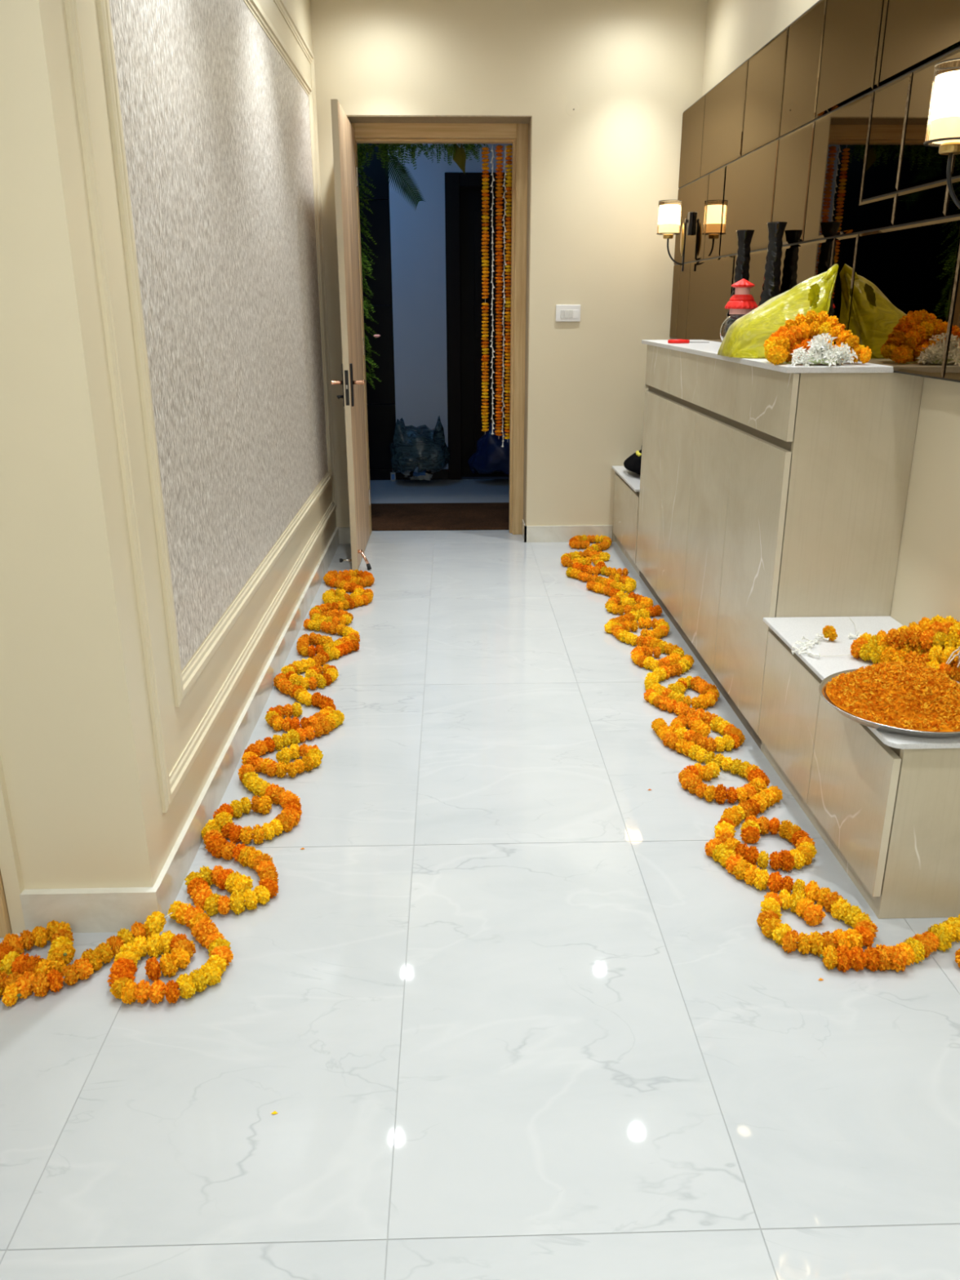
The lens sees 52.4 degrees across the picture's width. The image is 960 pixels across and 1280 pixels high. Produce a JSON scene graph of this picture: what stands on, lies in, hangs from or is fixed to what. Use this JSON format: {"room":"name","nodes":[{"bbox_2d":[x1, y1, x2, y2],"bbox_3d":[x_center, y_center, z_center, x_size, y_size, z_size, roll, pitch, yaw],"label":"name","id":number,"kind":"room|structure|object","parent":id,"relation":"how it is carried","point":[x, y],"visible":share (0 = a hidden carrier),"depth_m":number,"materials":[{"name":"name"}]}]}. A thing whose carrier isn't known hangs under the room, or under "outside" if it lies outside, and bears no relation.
{"room":"home entrance hallway","nodes":[
{"label":"home entrance hallway","id":0,"kind":"room"},
{"bbox_2d":[0,0,336,933],"bbox_3d":[-1.006,-1.401,3.873,0.338,2.950,4.308,-1,19,-2],"label":"wall","id":1,"kind":"structure","parent":0,"point":[215,121],"depth_m":2.28,"materials":[{"name":"beige paint"}]},
{"bbox_2d":[19,526,339,933],"bbox_3d":[-0.976,-0.004,4.180,0.316,0.108,3.980,-1,19,-2],"label":"baseboard","id":2,"kind":"structure","parent":1,"relation":"attached to","point":[86,910],"depth_m":2.46,"materials":[{"name":"stone"}]},
{"bbox_2d":[64,0,336,813],"bbox_3d":[-0.827,-1.338,3.770,0.016,2.433,3.755,-1,19,-2],"label":"trim","id":3,"kind":"structure","parent":1,"relation":"attached to","point":[170,784],"depth_m":2.24,"materials":[{"name":"beige paint"}]},
{"bbox_2d":[96,0,332,706],"bbox_3d":[-0.828,-1.353,3.786,0.016,2.055,3.405,-1,19,-2],"label":"trim","id":4,"kind":"structure","parent":1,"relation":"attached to","point":[183,682],"depth_m":2.42,"materials":[{"name":"beige paint"}]},
{"bbox_2d":[356,143,511,479],"bbox_3d":[-0.215,-2.436,6.952,4.640,2.900,2.160,-1,19,-2],"label":"wall","id":5,"kind":"structure","parent":0,"point":[408,300],"depth_m":7.84,"materials":[{"name":"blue paint"}]},
{"bbox_2d":[444,172,511,479],"bbox_3d":[0.251,-2.516,7.992,1.050,2.372,0.150,-1,19,-2],"label":"door","id":6,"kind":"structure","parent":5,"relation":"in","point":[463,192],"depth_m":7.91,"materials":[{"name":"black wood"}]},
{"bbox_2d":[0,479,959,1279],"bbox_3d":[-0.521,0.641,2.596,5.315,0.080,12.120,-1,19,-2],"label":"floor","id":7,"kind":"structure","parent":0,"point":[504,1010],"depth_m":2.00,"materials":[{"name":"grey tile"}]},
{"bbox_2d":[0,982,21,1006],"bbox_3d":[-1.017,0.751,2.077,0.085,0.058,0.058,-1,19,-2],"label":"flower","id":8,"kind":"object","parent":7,"relation":"on","point":[11,995],"visible":1,"depth_m":2.06,"materials":[{"name":"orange plant"}]},
{"bbox_2d":[0,920,75,977],"bbox_3d":[-1.004,0.705,2.194,0.188,0.073,0.191,-13,23,-32],"label":"marigold garland","id":9,"kind":"object","parent":7,"relation":"on","point":[61,952],"visible":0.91,"depth_m":2.18,"materials":[{"name":"orange plant"}]},
{"bbox_2d":[0,920,159,999],"bbox_3d":[-0.899,0.720,2.169,0.398,0.059,0.118,-13,23,-33],"label":"marigold garland","id":10,"kind":"object","parent":7,"relation":"on","point":[91,960],"visible":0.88,"depth_m":2.13,"materials":[{"name":"orange plant"}]},
{"bbox_2d":[106,900,233,1004],"bbox_3d":[-0.678,0.703,2.193,0.266,0.077,0.330,7,20,20],"label":"marigold garland","id":11,"kind":"object","parent":7,"relation":"on","point":[122,971],"visible":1,"depth_m":2.16,"materials":[{"name":"orange plant"}]},
{"bbox_2d":[184,818,279,915],"bbox_3d":[-0.664,0.585,2.559,0.228,0.060,0.441,-8,21,-22],"label":"marigold garland","id":12,"kind":"object","parent":7,"relation":"on","point":[197,883],"visible":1,"depth_m":2.46,"materials":[{"name":"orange plant"}]},
{"bbox_2d":[213,764,302,844],"bbox_3d":[-0.641,0.470,2.873,0.252,0.076,0.435,-1,19,-2],"label":"marigold garland","id":13,"kind":"object","parent":7,"relation":"on","point":[289,817],"visible":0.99,"depth_m":2.81,"materials":[{"name":"orange plant"}]},
{"bbox_2d":[240,709,344,777],"bbox_3d":[-0.568,0.349,3.244,0.263,0.061,0.464,16,25,38],"label":"marigold garland","id":14,"kind":"object","parent":7,"relation":"on","point":[312,757],"visible":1,"depth_m":3.18,"materials":[{"name":"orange plant"}]},
{"bbox_2d":[264,672,336,732],"bbox_3d":[-0.655,0.223,3.611,0.253,0.060,0.496,-2,19,-6],"label":"marigold garland","id":15,"kind":"object","parent":7,"relation":"on","point":[274,717],"visible":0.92,"depth_m":3.51,"materials":[{"name":"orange plant"}]},
{"bbox_2d":[280,639,359,689],"bbox_3d":[-0.661,0.094,3.988,0.236,0.062,0.505,2,19,7],"label":"marigold garland","id":16,"kind":"object","parent":7,"relation":"on","point":[316,675],"visible":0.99,"depth_m":3.89,"materials":[{"name":"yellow plant"}]},
{"bbox_2d":[296,618,359,657],"bbox_3d":[-0.665,-0.013,4.294,0.278,0.060,0.422,-1,19,-2],"label":"marigold garland","id":17,"kind":"object","parent":7,"relation":"on","point":[322,643],"visible":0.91,"depth_m":4.25,"materials":[{"name":"orange plant"}]},
{"bbox_2d":[308,588,373,625],"bbox_3d":[-0.675,-0.163,4.731,0.234,0.063,0.521,3,19,9],"label":"marigold garland","id":18,"kind":"object","parent":7,"relation":"on","point":[327,612],"visible":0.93,"depth_m":4.65,"materials":[{"name":"orange plant"}]},
{"bbox_2d":[321,568,374,604],"bbox_3d":[-0.695,-0.274,5.052,0.278,0.062,0.563,-1,19,-2],"label":"marigold garland","id":19,"kind":"object","parent":7,"relation":"on","point":[354,581],"visible":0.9,"depth_m":5.12,"materials":[{"name":"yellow plant"}]},
{"bbox_2d":[388,415,450,481],"bbox_3d":[-0.500,-1.581,8.013,0.520,0.531,0.335,-4,19,-11],"label":"bag","id":20,"kind":"object","parent":7,"relation":"on","point":[417,453],"visible":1,"depth_m":7.92,"materials":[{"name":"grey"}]},
{"bbox_2d":[370,502,509,530],"bbox_3d":[-0.185,-0.874,6.859,1.420,0.014,0.875,-1,19,-2],"label":"threshold","id":21,"kind":"object","parent":7,"relation":"on","point":[409,516],"visible":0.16,"depth_m":6.81,"materials":[{"name":"brown wood"}]},
{"bbox_2d":[467,422,509,475],"bbox_3d":[0.214,-1.578,8.031,0.632,0.421,0.322,-1,19,-2],"label":"bag","id":22,"kind":"object","parent":7,"relation":"on","point":[490,457],"visible":0.57,"depth_m":7.93,"materials":[{"name":"blue plastic"}]},
{"bbox_2d":[572,562,599,574],"bbox_3d":[0.584,-0.394,5.396,0.175,0.061,0.063,13,23,34],"label":"marigold garland","id":23,"kind":"object","parent":7,"relation":"on","point":[590,569],"visible":0.94,"depth_m":5.37,"materials":[{"name":"orange plant"}]},
{"bbox_2d":[560,534,612,567],"bbox_3d":[0.631,-0.531,5.794,0.259,0.063,0.693,4,19,12],"label":"marigold garland","id":24,"kind":"object","parent":7,"relation":"on","point":[583,541],"visible":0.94,"depth_m":5.87,"materials":[{"name":"orange plant"}]},
{"bbox_2d":[565,567,636,592],"bbox_3d":[0.666,-0.326,5.200,0.176,0.063,0.467,-15,24,-36],"label":"marigold garland","id":25,"kind":"object","parent":7,"relation":"on","point":[623,583],"visible":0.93,"depth_m":5.16,"materials":[{"name":"orange plant"}]},
{"bbox_2d":[588,549,629,576],"bbox_3d":[0.723,-0.435,5.512,0.171,0.061,0.459,-1,19,-2],"label":"marigold garland","id":26,"kind":"object","parent":7,"relation":"on","point":[598,558],"visible":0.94,"depth_m":5.41,"materials":[{"name":"yellow plant"}]},
{"bbox_2d":[586,580,653,614],"bbox_3d":[0.708,-0.215,4.875,0.250,0.062,0.503,-3,19,-8],"label":"marigold garland","id":27,"kind":"object","parent":7,"relation":"on","point":[620,602],"visible":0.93,"depth_m":4.78,"materials":[{"name":"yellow plant"}]},
{"bbox_2d":[612,471,639,573],"bbox_3d":[1.032,-0.710,5.681,0.387,0.459,0.797,-1,19,-2],"label":"base cabinet","id":28,"kind":"object","parent":7,"relation":"on","point":[626,500],"visible":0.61,"depth_m":5.63,"materials":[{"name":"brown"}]},
{"bbox_2d":[611,466,640,491],"bbox_3d":[1.022,-0.932,5.603,0.407,0.013,0.800,-1,19,-2],"label":"countertop","id":29,"kind":"structure","parent":28,"relation":"on","point":[632,479],"depth_m":5.59,"materials":[{"name":"white stone"}]},
{"bbox_2d":[623,448,641,475],"bbox_3d":[1.023,-1.070,5.652,0.365,0.213,0.520,-1,19,-2],"label":"cloth bag","id":30,"kind":"object","parent":29,"relation":"on","point":[633,463],"visible":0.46,"depth_m":5.58,"materials":[{"name":"black fabric"}]},
{"bbox_2d":[604,604,662,634],"bbox_3d":[0.709,-0.100,4.542,0.082,0.061,0.416,18,26,42],"label":"marigold garland","id":31,"kind":"object","parent":7,"relation":"on","point":[656,611],"visible":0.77,"depth_m":4.56,"materials":[{"name":"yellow plant"}]},
{"bbox_2d":[610,620,684,671],"bbox_3d":[0.690,0.020,4.194,0.244,0.063,0.542,-7,20,-20],"label":"marigold garland","id":32,"kind":"object","parent":7,"relation":"on","point":[646,645],"visible":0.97,"depth_m":4.11,"materials":[{"name":"orange plant"}]},
{"bbox_2d":[637,617,670,639],"bbox_3d":[0.785,-0.048,4.391,0.146,0.060,0.238,1,19,4],"label":"marigold garland","id":33,"kind":"object","parent":7,"relation":"on","point":[660,627],"visible":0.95,"depth_m":4.38,"materials":[{"name":"orange plant"}]},
{"bbox_2d":[644,653,719,709],"bbox_3d":[0.759,0.159,3.787,0.283,0.063,0.496,-1,19,-2],"label":"marigold garland","id":34,"kind":"object","parent":7,"relation":"on","point":[708,695],"visible":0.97,"depth_m":3.70,"materials":[{"name":"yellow plant"}]},
{"bbox_2d":[643,688,745,751],"bbox_3d":[0.715,0.279,3.441,0.222,0.061,0.512,-9,21,-24],"label":"marigold garland","id":35,"kind":"object","parent":7,"relation":"on","point":[700,722],"visible":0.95,"depth_m":3.36,"materials":[{"name":"orange plant"}]},
{"bbox_2d":[650,717,769,804],"bbox_3d":[0.742,0.380,3.149,0.280,0.061,0.564,-1,19,-2],"label":"marigold garland","id":36,"kind":"object","parent":7,"relation":"on","point":[691,779],"visible":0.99,"depth_m":3.03,"materials":[{"name":"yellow plant"}]},
{"bbox_2d":[714,785,817,872],"bbox_3d":[0.772,0.523,2.735,0.270,0.062,0.426,-1,19,-2],"label":"marigold garland","id":37,"kind":"object","parent":7,"relation":"on","point":[752,827],"visible":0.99,"depth_m":2.68,"materials":[{"name":"orange plant"}]},
{"bbox_2d":[635,344,924,751],"bbox_3d":[1.077,-0.571,4.112,0.387,1.219,2.252,-1,19,-2],"label":"cabinet","id":38,"kind":"object","parent":7,"relation":"on","point":[764,492],"visible":0.78,"depth_m":3.18,"materials":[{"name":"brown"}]},
{"bbox_2d":[641,339,893,373],"bbox_3d":[1.014,-1.154,3.905,0.314,0.018,2.267,-1,19,-2],"label":"countertop","id":39,"kind":"structure","parent":38,"relation":"on","point":[710,349],"depth_m":3.02,"materials":[{"name":"white stone"}]},
{"bbox_2d":[667,338,709,343],"bbox_3d":[0.951,-1.362,4.449,0.185,0.019,0.025,2,19,7],"label":"knife","id":40,"kind":"object","parent":39,"relation":"on","point":[669,341],"visible":1,"depth_m":4.45,"materials":[{"name":"red plastic"}]},
{"bbox_2d":[720,278,757,341],"bbox_3d":[1.018,-1.272,3.810,0.148,0.263,0.148,-1,19,-2],"label":"lantern","id":41,"kind":"object","parent":39,"relation":"on","point":[742,302],"visible":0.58,"depth_m":3.76,"materials":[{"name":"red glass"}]},
{"bbox_2d":[726,229,754,318],"bbox_3d":[1.065,-1.429,3.984,0.119,0.451,0.117,-1,19,-2],"label":"vase","id":42,"kind":"object","parent":39,"relation":"on","point":[744,237],"visible":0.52,"depth_m":3.92,"materials":[{"name":"black ceramic"}]},
{"bbox_2d":[758,222,787,306],"bbox_3d":[1.077,-1.299,3.606,0.119,0.451,0.117,-1,19,-2],"label":"vase","id":43,"kind":"object","parent":39,"relation":"on","point":[771,284],"visible":0.56,"depth_m":3.56,"materials":[{"name":"black ceramic"}]},
{"bbox_2d":[717,263,838,358],"bbox_3d":[1.013,-1.120,3.323,0.333,0.295,0.335,-1,19,-2],"label":"bag","id":44,"kind":"object","parent":39,"relation":"on","point":[746,336],"visible":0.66,"depth_m":3.24,"materials":[{"name":"yellow"}]},
{"bbox_2d":[763,309,871,365],"bbox_3d":[1.016,-0.925,2.978,0.311,0.157,0.231,0,19,2],"label":"marigold garland","id":45,"kind":"object","parent":39,"relation":"on","point":[796,334],"visible":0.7,"depth_m":2.94,"materials":[{"name":"orange plant"}]},
{"bbox_2d":[790,333,857,367],"bbox_3d":[1.008,-0.851,2.866,0.171,0.098,0.161,-15,24,-36],"label":"heap","id":46,"kind":"object","parent":39,"relation":"on","point":[819,352],"visible":1,"depth_m":2.86,"materials":[{"name":"white plant"}]},
{"bbox_2d":[704,837,878,956],"bbox_3d":[0.771,0.625,2.435,0.271,0.060,0.486,-3,19,-8],"label":"marigold garland","id":47,"kind":"object","parent":7,"relation":"on","point":[769,920],"visible":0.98,"depth_m":2.35,"materials":[{"name":"orange plant"}]},
{"bbox_2d":[758,631,959,919],"bbox_3d":[1.123,0.306,2.731,0.387,0.459,0.928,-1,19,-2],"label":"base cabinet","id":48,"kind":"object","parent":7,"relation":"on","point":[890,816],"visible":0.77,"depth_m":2.37,"materials":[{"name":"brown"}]},
{"bbox_2d":[763,616,959,749],"bbox_3d":[1.113,0.085,2.648,0.407,0.013,0.942,-1,19,-2],"label":"countertop","id":49,"kind":"structure","parent":48,"relation":"on","point":[790,630],"depth_m":2.85,"materials":[{"name":"white stone"}]},
{"bbox_2d":[791,625,848,657],"bbox_3d":[0.966,0.005,2.800,0.164,0.055,0.189,-1,19,-2],"label":"string","id":50,"kind":"object","parent":49,"relation":"on","point":[829,633],"visible":1,"depth_m":2.84,"materials":[{"name":"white plant"}]},
{"bbox_2d":[848,617,862,639],"bbox_3d":[1.121,-0.029,2.935,0.046,0.028,0.319,3,19,10],"label":"flower","id":51,"kind":"object","parent":49,"relation":"on","point":[851,636],"visible":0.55,"depth_m":2.88,"materials":[{"name":"white plant"}]},
{"bbox_2d":[818,668,959,737],"bbox_3d":[1.043,0.154,2.381,0.412,0.030,0.412,-1,19,-2],"label":"tray","id":52,"kind":"object","parent":49,"relation":"on","point":[822,687],"visible":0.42,"depth_m":2.25,"materials":[{"name":"silver metal"}]},
{"bbox_2d":[825,660,959,732],"bbox_3d":[1.042,0.105,2.365,0.379,0.096,0.383,-1,19,-2],"label":"heap","id":53,"kind":"object","parent":52,"relation":"on","point":[910,695],"visible":1,"depth_m":2.29,"materials":[{"name":"orange plant"}]},
{"bbox_2d":[849,614,959,681],"bbox_3d":[1.174,0.013,2.627,0.290,0.139,0.367,-1,19,-2],"label":"marigold garland","id":54,"kind":"object","parent":49,"relation":"on","point":[931,642],"visible":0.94,"depth_m":2.63,"materials":[{"name":"orange plant"}]},
{"bbox_2d":[946,646,959,667],"bbox_3d":[1.245,0.046,2.475,0.106,0.086,0.093,13,23,33],"label":"bunch","id":55,"kind":"object","parent":54,"relation":"on","point":[957,650],"visible":1,"depth_m":2.50,"materials":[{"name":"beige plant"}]},
{"bbox_2d":[819,913,959,972],"bbox_3d":[0.984,0.699,2.222,0.443,0.062,0.108,-6,20,-18],"label":"marigold garland","id":56,"kind":"object","parent":7,"relation":"on","point":[915,948],"visible":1,"depth_m":2.18,"materials":[{"name":"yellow plant"}]},
{"bbox_2d":[955,948,959,968],"bbox_3d":[1.102,0.713,2.178,0.075,0.052,0.053,3,19,9],"label":"marigold garland","id":57,"kind":"object","parent":7,"relation":"on","point":[957,952],"visible":1,"depth_m":2.18,"materials":[{"name":"orange plant"}]},
{"bbox_2d":[310,0,707,541],"bbox_3d":[0.156,-2.061,5.785,2.106,2.950,0.332,-1,19,-2],"label":"wall","id":58,"kind":"structure","parent":0,"point":[606,86],"depth_m":5.39,"materials":[{"name":"beige paint"}]},
{"bbox_2d":[330,98,532,569],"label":"door","id":59,"kind":"structure","parent":58,"relation":"in","point":[348,131],"depth_m":5.55,"materials":[{"name":"brown wood"}]},
{"bbox_2d":[356,143,489,389],"bbox_3d":[-0.343,-2.265,5.947,0.806,1.418,0.233,-1,19,-2],"label":"leaf garland","id":60,"kind":"object","parent":59,"relation":"attached to","point":[470,147],"visible":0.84,"depth_m":5.76,"materials":[{"name":"green plant"}]},
{"bbox_2d":[384,155,425,211],"bbox_3d":[-0.441,-2.695,5.762,0.245,0.302,0.014,0,19,1],"label":"palm leaf","id":61,"kind":"object","parent":60,"relation":"hanging from","point":[400,169],"visible":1,"depth_m":5.75,"materials":[{"name":"green plant"}]},
{"bbox_2d":[453,143,466,173],"bbox_3d":[-0.120,-2.833,5.733,0.080,0.175,0.009,-1,19,-2],"label":"broad leaf","id":62,"kind":"object","parent":60,"relation":"hanging from","point":[460,158],"visible":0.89,"depth_m":5.73,"materials":[{"name":"green plant"}]},
{"bbox_2d":[480,143,489,431],"bbox_3d":[0.033,-2.120,5.973,0.056,1.700,0.056,9,21,25],"label":"garland","id":63,"kind":"object","parent":59,"relation":"hanging from","point":[486,160],"visible":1,"depth_m":5.95,"materials":[{"name":"orange plant"}]},
{"bbox_2d":[489,143,494,434],"bbox_3d":[0.076,-2.114,5.976,0.035,1.695,0.036,11,22,29],"label":"string","id":64,"kind":"object","parent":59,"relation":"hanging from","point":[491,150],"visible":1,"depth_m":5.95,"materials":[{"name":"white plant"}]},
{"bbox_2d":[494,145,503,435],"bbox_3d":[0.117,-2.110,5.980,0.057,1.735,0.055,-10,22,-27],"label":"garland","id":65,"kind":"object","parent":59,"relation":"hanging from","point":[499,150],"visible":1,"depth_m":5.95,"materials":[{"name":"orange plant"}]},
{"bbox_2d":[500,145,506,446],"bbox_3d":[0.146,-2.077,5.993,0.036,1.775,0.038,7,20,20],"label":"string","id":66,"kind":"object","parent":59,"relation":"hanging from","point":[505,156],"visible":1,"depth_m":5.96,"materials":[{"name":"white plant"}]},
{"bbox_2d":[503,145,511,439],"bbox_3d":[0.175,-2.101,5.985,0.056,1.755,0.055,9,21,24],"label":"garland","id":67,"kind":"object","parent":59,"relation":"hanging from","point":[508,188],"visible":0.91,"depth_m":5.95,"materials":[{"name":"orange plant"}]},
{"bbox_2d":[338,519,612,543],"bbox_3d":[-0.028,-0.691,6.178,1.702,0.103,0.215,-1,19,-2],"label":"baseboard","id":68,"kind":"structure","parent":58,"relation":"attached to","point":[530,533],"depth_m":6.09,"materials":[{"name":"stone"}]},
{"bbox_2d":[555,304,580,321],"bbox_3d":[0.512,-1.901,5.671,0.143,0.093,0.012,-1,19,-2],"label":"light switch","id":69,"kind":"object","parent":58,"relation":"attached to","point":[564,313],"visible":1,"depth_m":5.67,"materials":[{"name":"white plastic"}]},
{"bbox_2d":[720,315,743,341],"bbox_3d":[1.019,-1.209,3.832,0.148,0.129,0.148,-1,19,-2],"label":"glass bowl","id":70,"kind":"object","parent":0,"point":[731,319],"depth_m":3.79,"materials":[{"name":"clear glass"}]},
{"bbox_2d":[702,0,959,626],"bbox_3d":[1.411,-0.484,1.199,0.120,2.950,10.100,-1,19,-2],"label":"wall","id":71,"kind":"structure","parent":0,"point":[927,580],"depth_m":2.88,"materials":[{"name":"beige paint"}]},
{"bbox_2d":[669,0,959,382],"bbox_3d":[1.230,-1.578,3.340,0.102,1.185,4.669,-1,19,-2],"label":"wall mirror","id":72,"kind":"object","parent":71,"relation":"attached to","point":[821,131],"visible":0.85,"depth_m":3.18,"materials":[{"name":"black mirror"}]},
{"bbox_2d":[656,200,693,271],"bbox_3d":[1.031,-2.146,5.186,0.183,0.347,0.123,-1,19,-2],"label":"wall sconce","id":73,"kind":"object","parent":72,"relation":"attached to","point":[668,211],"visible":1,"depth_m":5.13,"materials":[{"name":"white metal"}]},
{"bbox_2d":[923,57,959,208],"bbox_3d":[1.121,-1.137,2.256,0.183,0.347,0.123,-1,19,-2],"label":"wall sconce","id":74,"kind":"object","parent":72,"relation":"attached to","point":[943,128],"visible":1,"depth_m":2.20,"materials":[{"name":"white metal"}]},
{"bbox_2d":[932,139,959,144],"bbox_3d":[1.091,-1.173,2.243,0.088,0.045,0.088,-1,19,-2],"label":"diffuser","id":75,"kind":"object","parent":74,"relation":"attached to","point":[934,141],"depth_m":2.24,"materials":[{"name":"beige"}]},
{"bbox_3d":[-2.085,-0.713,1.880,1.950,2.950,0.140,-1,19,-2],"label":"wall","id":76,"kind":"structure","parent":0,"visible":0},
{"bbox_2d":[0,869,12,937],"bbox_3d":[-1.612,-0.355,2.005,0.994,2.190,0.165,-1,19,-2],"label":"door","id":77,"kind":"structure","parent":76,"relation":"in","point":[5,924],"depth_m":2.28,"materials":[{"name":"brown wood"}]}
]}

